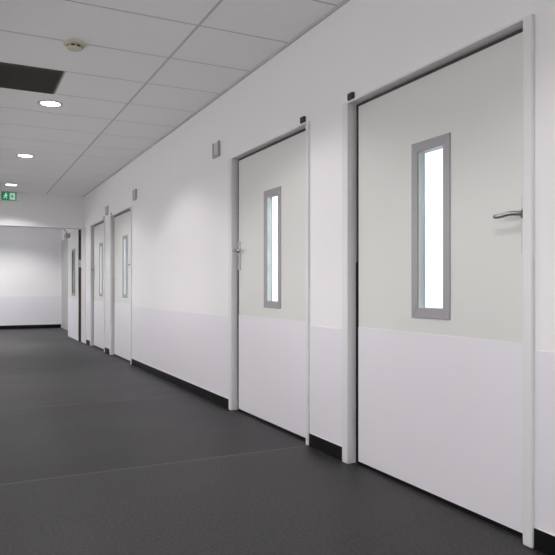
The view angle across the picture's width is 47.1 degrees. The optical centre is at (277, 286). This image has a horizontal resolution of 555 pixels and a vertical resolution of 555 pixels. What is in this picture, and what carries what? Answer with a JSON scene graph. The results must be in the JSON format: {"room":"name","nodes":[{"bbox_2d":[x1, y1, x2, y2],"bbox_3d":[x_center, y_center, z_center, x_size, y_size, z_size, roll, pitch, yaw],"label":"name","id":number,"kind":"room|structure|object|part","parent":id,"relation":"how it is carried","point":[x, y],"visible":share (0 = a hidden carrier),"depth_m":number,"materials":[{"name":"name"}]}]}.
{"room":"hospital interior","nodes":[
{"label":"hospital interior","id":0,"kind":"room"},
{"bbox_2d":[0,226,61,296],"bbox_3d":[-5.955,-0.368,15.437,7.350,2.736,0.150,0,0,-26],"label":"wall","id":1,"kind":"structure","parent":0,"point":[30,258],"depth_m":15.35,"materials":[{"name":"white paint"}]},
{"bbox_2d":[0,296,60,325],"bbox_3d":[-7.204,0.574,14.731,4.185,0.692,0.004,0,0,-26],"label":"trim","id":2,"kind":"structure","parent":1,"relation":"attached to","point":[24,310],"depth_m":15.35,"materials":[{"name":"white plastic"}]},
{"bbox_2d":[0,324,60,328],"bbox_3d":[-7.204,0.958,14.725,4.180,0.085,0.014,0,0,-26],"label":"baseboard","id":3,"kind":"structure","parent":1,"relation":"attached to","point":[48,325],"depth_m":15.32,"materials":[{"name":"black plastic"}]},
{"bbox_2d":[0,191,83,229],"bbox_3d":[-4.654,-1.393,10.975,2.515,0.686,0.240,0,0,-26],"label":"wall header","id":4,"kind":"structure","parent":0,"point":[30,210],"depth_m":11.12,"materials":[{"name":"white paint"}]},
{"bbox_2d":[1,192,16,200],"bbox_3d":[-4.584,-1.549,10.855,0.242,0.142,0.038,0,0,-26],"label":"exit sign","id":5,"kind":"object","parent":4,"relation":"attached to","point":[11,196],"visible":1,"depth_m":10.85,"materials":[{"name":"green plastic"}]},
{"bbox_2d":[62,229,74,237],"bbox_3d":[-4.302,-0.368,13.662,0.235,2.736,4.500,0,0,-26],"label":"wall","id":6,"kind":"structure","parent":0,"point":[67,230],"depth_m":15.12,"materials":[{"name":"white paint"}]},
{"bbox_2d":[61,238,61,327],"bbox_3d":[-5.302,-0.100,15.655,0.025,2.200,0.040,0,0,-26],"label":"trim","id":7,"kind":"structure","parent":6,"relation":"attached to","point":[61,238],"depth_m":15.66,"materials":[{"name":"white paint"}]},
{"bbox_2d":[62,237,67,329],"bbox_3d":[-5.037,-0.100,15.111,0.027,2.200,1.150,0,0,-26],"label":"door","id":8,"kind":"structure","parent":6,"relation":"in","point":[64,241],"depth_m":15.09,"materials":[{"name":"white paint"}]},
{"bbox_2d":[0,0,343,195],"bbox_3d":[-1.095,-1.664,3.799,2.515,0.062,15.780,0,0,-26],"label":"ceiling","id":9,"kind":"structure","parent":0,"point":[144,67],"depth_m":4.67,"materials":[{"name":"tile"}]},
{"bbox_2d":[16,154,34,157],"bbox_3d":[-3.136,-1.630,7.909,0.220,0.006,0.220,0,0,-26],"label":"recessed light","id":10,"kind":"object","parent":9,"relation":"in","point":[18,155],"visible":1,"depth_m":7.89,"materials":[{"name":"white metal"}]},
{"bbox_2d":[0,62,63,93],"bbox_3d":[-2.033,-1.632,4.961,0.614,0.008,0.615,0,0,-26],"label":"ceiling vent","id":11,"kind":"object","parent":9,"relation":"in","point":[12,76],"visible":1,"depth_m":4.97,"materials":[{"name":"metal"}]},
{"bbox_2d":[37,100,62,106],"bbox_3d":[-2.022,-1.630,5.663,0.220,0.006,0.220,0,0,-26],"label":"recessed light","id":12,"kind":"object","parent":9,"relation":"in","point":[47,103],"visible":1,"depth_m":5.65,"materials":[{"name":"white metal"}]},
{"bbox_2d":[41,101,59,105],"bbox_3d":[-2.022,-1.631,5.663,0.164,0.002,0.164,0,0,-26],"label":"diffuser","id":13,"kind":"object","parent":12,"relation":"attached to","point":[43,103],"depth_m":5.65,"materials":[{"name":"white"}]},
{"bbox_2d":[63,39,85,51],"bbox_3d":[-1.359,-1.610,4.258,0.144,0.054,0.144,0,0,-26],"label":"smoke detector","id":14,"kind":"object","parent":9,"relation":"attached to","point":[74,45],"visible":1,"depth_m":4.22,"materials":[{"name":"beige plastic"}]},
{"bbox_2d":[0,328,546,554],"bbox_3d":[-1.500,1.050,6.400,7.600,0.100,21.200,0,0,-26],"label":"floor","id":15,"kind":"structure","parent":0,"point":[101,453],"depth_m":3.24,"materials":[{"name":"grey plastic"}]},
{"bbox_2d":[84,0,554,351],"bbox_3d":[0.039,-0.368,4.495,0.135,2.736,16.020,0,0,-26],"label":"wall","id":16,"kind":"structure","parent":0,"point":[180,210],"depth_m":3.98,"materials":[{"name":"white paint"}]},
{"bbox_2d":[63,229,80,340],"bbox_3d":[-4.047,-0.061,12.169,0.425,2.107,1.360,0,0,-26],"label":"door","id":17,"kind":"structure","parent":16,"relation":"in","point":[74,237],"depth_m":12.08,"materials":[{"name":"grey laminate"}]},
{"bbox_3d":[-3.883,-0.280,12.206,0.076,0.900,0.360,0,0,-26],"label":"vision frame","id":18,"kind":"part","parent":17,"relation":"part of","materials":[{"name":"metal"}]},
{"bbox_3d":[-3.945,0.608,12.266,0.004,0.768,1.278,0,0,-26],"label":"kick panel","id":19,"kind":"part","parent":17,"relation":"part of","materials":[{"name":"white plastic"}]},
{"bbox_2d":[81,228,85,342],"bbox_3d":[-3.491,-0.025,11.468,0.032,2.050,0.410,0,0,-26],"label":"trim","id":20,"kind":"structure","parent":16,"relation":"attached to","point":[83,231],"depth_m":11.41,"materials":[{"name":"white paint"}]},
{"bbox_2d":[85,301,89,339],"bbox_3d":[-3.291,0.581,11.054,0.004,0.678,0.510,0,0,-26],"label":"trim","id":21,"kind":"structure","parent":16,"relation":"attached to","point":[87,303],"depth_m":11.10,"materials":[{"name":"white plastic"}]},
{"bbox_2d":[90,219,104,351],"bbox_3d":[-2.857,-0.023,10.303,0.170,2.046,1.222,0,0,-26],"label":"door","id":22,"kind":"structure","parent":16,"relation":"in","point":[97,230],"depth_m":10.47,"materials":[{"name":"white paint"}]},
{"bbox_3d":[-2.862,0.602,10.268,0.003,0.756,1.091,0,0,-26],"label":"kick panel","id":23,"kind":"part","parent":22,"relation":"part of","materials":[{"name":"white plastic"}]},
{"bbox_3d":[-2.813,-0.278,10.214,0.049,0.856,0.276,0,0,-26],"label":"vision frame","id":24,"kind":"part","parent":22,"relation":"part of","materials":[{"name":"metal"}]},
{"bbox_2d":[105,303,108,347],"bbox_3d":[-2.550,0.581,9.559,0.004,0.678,0.383,0,0,-26],"label":"trim","id":25,"kind":"structure","parent":16,"relation":"attached to","point":[106,304],"depth_m":9.57,"materials":[{"name":"white plastic"}]},
{"bbox_2d":[105,206,108,214],"bbox_3d":[-2.567,-1.150,9.577,0.023,0.130,0.150,0,0,-26],"label":"signal box","id":26,"kind":"object","parent":16,"relation":"attached to","point":[107,207],"visible":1,"depth_m":9.52,"materials":[{"name":"grey plastic"}]},
{"bbox_2d":[109,206,131,364],"bbox_3d":[-2.121,-0.023,8.819,0.170,2.046,1.325,0,0,-26],"label":"door","id":27,"kind":"structure","parent":16,"relation":"in","point":[120,223],"depth_m":8.95,"materials":[{"name":"white paint"}]},
{"bbox_3d":[-2.126,0.602,8.784,0.003,0.756,1.194,0,0,-26],"label":"kick panel","id":28,"kind":"part","parent":27,"relation":"part of","materials":[{"name":"white plastic"}]},
{"bbox_3d":[-2.067,-0.278,8.709,0.049,0.856,0.276,0,0,-26],"label":"vision frame","id":29,"kind":"part","parent":27,"relation":"part of","materials":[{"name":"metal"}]},
{"bbox_2d":[133,189,136,200],"bbox_3d":[-1.802,-1.165,8.036,0.023,0.130,0.150,0,0,-26],"label":"signal box","id":30,"kind":"object","parent":16,"relation":"attached to","point":[135,190],"visible":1,"depth_m":8.00,"materials":[{"name":"grey plastic"}]},
{"bbox_2d":[132,306,228,398],"bbox_3d":[-1.131,0.581,6.699,0.004,0.678,3.352,0,0,-26],"label":"wall protection panel","id":31,"kind":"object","parent":16,"relation":"attached to","point":[191,347],"depth_m":6.21,"materials":[{"name":"white plastic"}]},
{"bbox_2d":[132,358,228,408],"bbox_3d":[-1.133,0.959,6.698,0.008,0.083,3.352,0,0,-26],"label":"baseboard","id":32,"kind":"structure","parent":16,"relation":"attached to","point":[223,401],"depth_m":6.22,"materials":[{"name":"black plastic"}]},
{"bbox_2d":[212,140,219,158],"bbox_3d":[-0.525,-1.178,5.461,0.023,0.130,0.150,0,0,-26],"label":"signal box","id":33,"kind":"object","parent":16,"relation":"attached to","point":[215,147],"visible":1,"depth_m":5.45,"materials":[{"name":"grey plastic"}]},
{"bbox_2d":[83,0,349,196],"bbox_3d":[0.024,-1.627,4.354,0.016,0.016,15.780,0,0,-26],"label":"trim","id":34,"kind":"structure","parent":16,"relation":"attached to","point":[344,2],"depth_m":4.83,"materials":[{"name":"grey"}]},
{"bbox_2d":[229,121,309,445],"bbox_3d":[-0.042,-0.023,4.627,0.170,2.046,1.329,0,0,-26],"label":"door","id":35,"kind":"structure","parent":16,"relation":"in","point":[269,340],"depth_m":4.63,"materials":[{"name":"white paint"}]},
{"bbox_3d":[-0.306,-0.250,5.108,0.013,0.230,0.038,0,0,-26],"label":"handle","id":36,"kind":"part","parent":35,"relation":"part of","materials":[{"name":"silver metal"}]},
{"bbox_3d":[-0.019,-0.278,4.581,0.049,0.856,0.276,0,0,-26],"label":"vision frame","id":37,"kind":"part","parent":35,"relation":"part of","materials":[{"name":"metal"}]},
{"bbox_3d":[-0.046,0.602,4.593,0.003,0.756,1.198,0,0,-26],"label":"kick panel","id":38,"kind":"part","parent":35,"relation":"part of","materials":[{"name":"white plastic"}]},
{"bbox_2d":[300,116,305,123],"bbox_3d":[0.162,-1.069,4.074,0.018,0.042,0.060,0,0,-26],"label":"sensor","id":39,"kind":"object","parent":16,"relation":"attached to","point":[302,119],"visible":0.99,"depth_m":4.06,"materials":[{"name":"black plastic"}]},
{"bbox_2d":[309,433,341,460],"bbox_3d":[0.292,0.959,3.827,0.008,0.083,0.401,0,0,-26],"label":"baseboard","id":40,"kind":"structure","parent":16,"relation":"attached to","point":[328,447],"depth_m":3.82,"materials":[{"name":"black plastic"}]},
{"bbox_2d":[310,325,341,445],"bbox_3d":[0.294,0.581,3.828,0.004,0.678,0.401,0,0,-26],"label":"wall panel","id":41,"kind":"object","parent":16,"relation":"attached to","point":[325,342],"depth_m":3.82,"materials":[{"name":"white plastic"}]},
{"bbox_2d":[347,92,353,100],"bbox_3d":[0.412,-1.069,3.571,0.018,0.042,0.060,0,0,-26],"label":"sensor","id":42,"kind":"object","parent":16,"relation":"attached to","point":[350,96],"visible":1,"depth_m":3.56,"materials":[{"name":"black plastic"}]},
{"bbox_2d":[342,14,534,547],"bbox_3d":[0.733,-0.023,3.065,0.170,2.046,1.356,0,0,-26],"label":"door","id":43,"kind":"structure","parent":16,"relation":"in","point":[439,403],"depth_m":2.90,"materials":[{"name":"white paint"}]},
{"bbox_3d":[0.746,-0.278,3.038,0.049,0.856,0.276,0,0,-26],"label":"vision frame","id":44,"kind":"part","parent":43,"relation":"part of","materials":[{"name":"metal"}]},
{"bbox_3d":[0.725,0.602,3.039,0.003,0.756,1.208,0,0,-26],"label":"kick panel","id":45,"kind":"part","parent":43,"relation":"part of","materials":[{"name":"white plastic"}]},
{"bbox_3d":[0.929,-0.290,2.546,0.060,0.036,0.136,0,0,-26],"label":"lever","id":46,"kind":"part","parent":43,"relation":"part of","materials":[{"name":"metal"}]},
{"bbox_3d":[0.980,-0.250,2.515,0.013,0.230,0.038,0,0,-26],"label":"handle","id":47,"kind":"part","parent":43,"relation":"part of","materials":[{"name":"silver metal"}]},
{"bbox_2d":[534,527,554,554],"bbox_3d":[2.259,0.959,-0.140,0.008,0.083,5.742,0,0,-26],"label":"baseboard","id":48,"kind":"structure","parent":16,"relation":"attached to","point":[544,542],"depth_m":2.39,"materials":[{"name":"black plastic"}]},
{"bbox_2d":[535,350,554,534],"bbox_3d":[2.261,0.581,-0.139,0.004,0.678,5.742,0,0,-26],"label":"wall panel","id":49,"kind":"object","parent":16,"relation":"attached to","point":[544,360],"depth_m":2.39,"materials":[{"name":"white plastic"}]},
{"bbox_2d":[272,148,442,307],"bbox_3d":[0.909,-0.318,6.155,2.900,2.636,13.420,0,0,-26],"label":"window panes","id":50,"kind":"structure","parent":0,"point":[433,159],"depth_m":4.10,"materials":[{"name":"clear glass"}]}
]}

